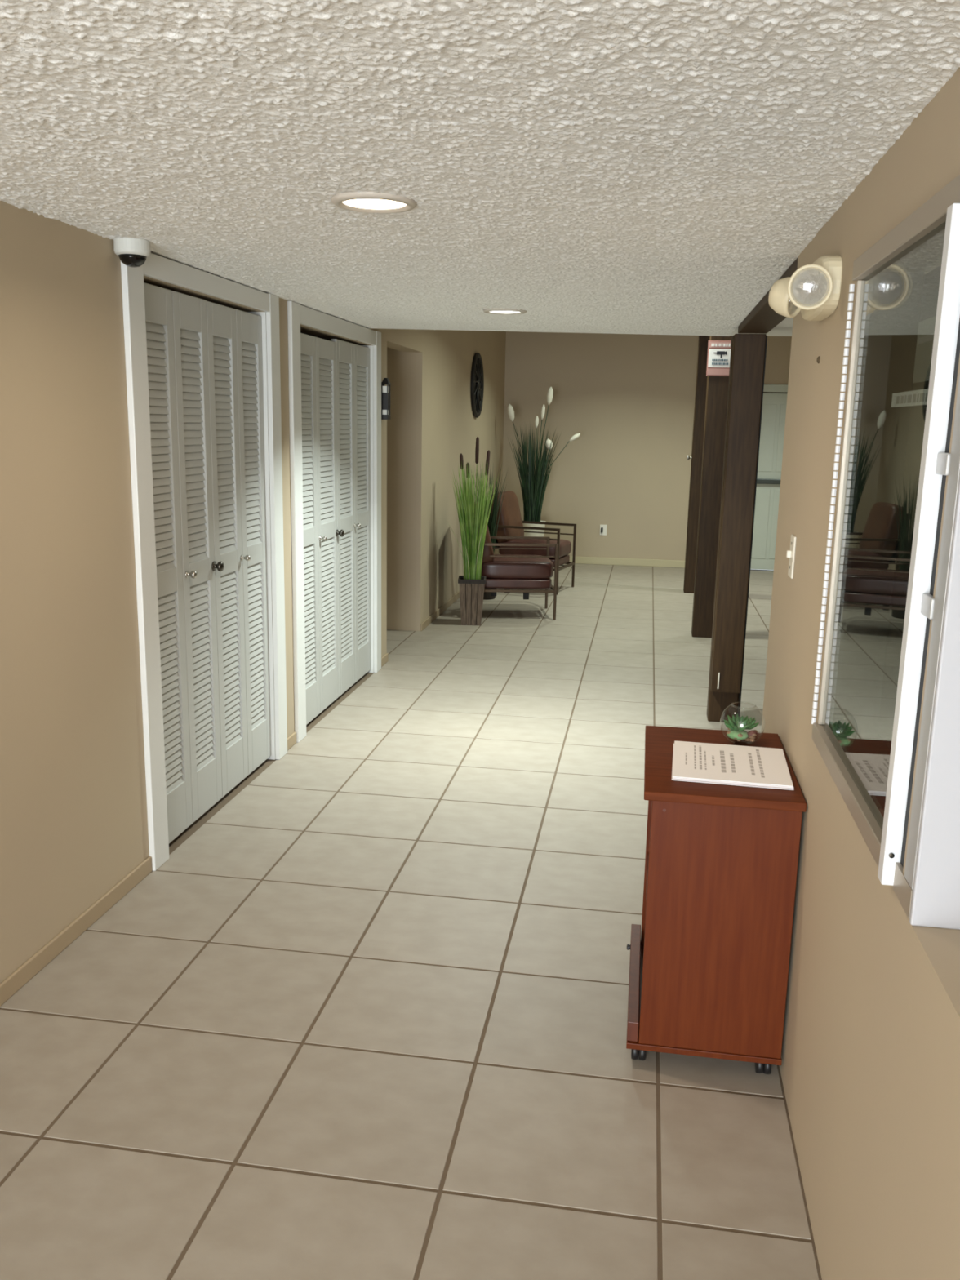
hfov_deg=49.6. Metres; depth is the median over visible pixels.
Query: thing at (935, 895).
trim
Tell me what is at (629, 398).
wall
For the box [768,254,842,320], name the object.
emergency light
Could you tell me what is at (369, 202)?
recessed light
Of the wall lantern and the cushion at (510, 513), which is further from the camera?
the cushion at (510, 513)
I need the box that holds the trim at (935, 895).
[909,471,959,929]
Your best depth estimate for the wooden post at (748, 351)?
5.46 m
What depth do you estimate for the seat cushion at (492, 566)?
8.58 m
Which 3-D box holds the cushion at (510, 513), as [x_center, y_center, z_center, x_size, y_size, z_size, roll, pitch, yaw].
[0.264,-1.208,10.266,0.160,0.512,0.508,-9,7,23]
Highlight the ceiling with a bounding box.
[0,0,959,336]
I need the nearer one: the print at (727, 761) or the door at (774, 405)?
the print at (727, 761)
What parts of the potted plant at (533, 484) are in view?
stem, pot, stem, stem, stem, stem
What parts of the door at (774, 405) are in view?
panel, panel, panel, casing, panel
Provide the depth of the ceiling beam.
4.53 m
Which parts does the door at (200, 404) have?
casing, knob, casing, knob, knob, casing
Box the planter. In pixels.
[445,436,498,626]
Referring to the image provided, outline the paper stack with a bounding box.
[671,740,794,790]
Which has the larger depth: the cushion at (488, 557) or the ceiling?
the cushion at (488, 557)
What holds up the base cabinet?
on the floor
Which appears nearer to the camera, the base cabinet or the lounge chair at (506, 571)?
the base cabinet
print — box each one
[685,745,764,777]
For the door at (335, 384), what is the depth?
5.74 m
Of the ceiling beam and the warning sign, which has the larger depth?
the warning sign
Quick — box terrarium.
[720,701,764,745]
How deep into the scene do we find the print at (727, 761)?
2.67 m
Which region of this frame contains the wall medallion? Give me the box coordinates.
[470,352,484,417]
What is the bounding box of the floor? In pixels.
[0,563,822,1279]
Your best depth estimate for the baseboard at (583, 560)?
12.11 m
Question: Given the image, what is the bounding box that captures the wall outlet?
[600,524,607,535]
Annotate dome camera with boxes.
[113,237,151,267]
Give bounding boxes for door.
[120,253,287,871]
[287,301,381,742]
[750,384,787,569]
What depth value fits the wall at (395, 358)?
7.88 m
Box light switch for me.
[786,533,796,578]
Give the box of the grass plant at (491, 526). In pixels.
[471,462,507,599]
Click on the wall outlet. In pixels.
(602, 527)
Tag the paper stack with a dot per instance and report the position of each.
(692, 762)
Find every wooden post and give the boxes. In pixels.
[683,335,710,593]
[691,335,733,637]
[706,333,767,722]
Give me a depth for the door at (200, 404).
4.07 m
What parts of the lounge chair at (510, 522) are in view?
armrest, armrest, rail, leg, seat, cross rail, leg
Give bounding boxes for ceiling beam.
[737,257,798,333]
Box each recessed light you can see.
[331,191,417,213]
[483,307,527,315]
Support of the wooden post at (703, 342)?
on the floor
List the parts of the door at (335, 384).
casing, knob, casing, knob, knob, casing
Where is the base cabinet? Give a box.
[626,725,806,1074]
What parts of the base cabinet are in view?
drawer, panel, panel, panel, panel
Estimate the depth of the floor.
2.78 m
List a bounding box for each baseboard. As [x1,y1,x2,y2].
[0,591,459,1006]
[569,555,684,568]
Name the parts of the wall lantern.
panel, pane, pane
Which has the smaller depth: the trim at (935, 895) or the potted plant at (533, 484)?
the trim at (935, 895)
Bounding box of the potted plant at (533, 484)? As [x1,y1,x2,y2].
[506,386,580,536]
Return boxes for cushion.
[474,502,494,564]
[480,554,553,578]
[489,490,524,542]
[498,537,570,558]
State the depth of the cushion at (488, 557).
8.53 m
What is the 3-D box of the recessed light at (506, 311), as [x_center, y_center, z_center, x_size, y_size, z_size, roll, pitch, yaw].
[0.118,-1.550,4.905,0.208,0.014,0.208,3,12,9]
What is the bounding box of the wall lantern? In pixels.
[381,377,391,419]
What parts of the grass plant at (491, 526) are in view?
pot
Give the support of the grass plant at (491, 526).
on the floor
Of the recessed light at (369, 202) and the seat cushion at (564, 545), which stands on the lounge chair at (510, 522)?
the seat cushion at (564, 545)
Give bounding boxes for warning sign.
[706,340,731,376]
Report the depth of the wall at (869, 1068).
1.91 m
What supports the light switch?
attached to the wall at (869, 1068)
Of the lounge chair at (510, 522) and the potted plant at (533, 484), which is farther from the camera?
the potted plant at (533, 484)
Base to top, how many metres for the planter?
1.485 m
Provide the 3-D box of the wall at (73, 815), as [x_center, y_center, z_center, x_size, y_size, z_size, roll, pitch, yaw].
[-1.032,-0.775,4.591,0.140,2.780,15.500,3,12,9]
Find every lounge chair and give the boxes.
[474,502,558,619]
[489,490,576,595]
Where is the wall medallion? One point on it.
(477, 381)
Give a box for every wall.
[0,200,506,983]
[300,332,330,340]
[386,346,404,630]
[502,331,791,560]
[760,66,959,1279]
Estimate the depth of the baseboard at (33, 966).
3.25 m
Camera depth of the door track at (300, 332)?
6.34 m
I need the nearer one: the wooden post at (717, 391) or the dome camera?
the dome camera
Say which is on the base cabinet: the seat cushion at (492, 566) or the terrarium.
the terrarium
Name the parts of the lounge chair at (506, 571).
seat, armrest, seat rail, rail, armrest, rail, leg, leg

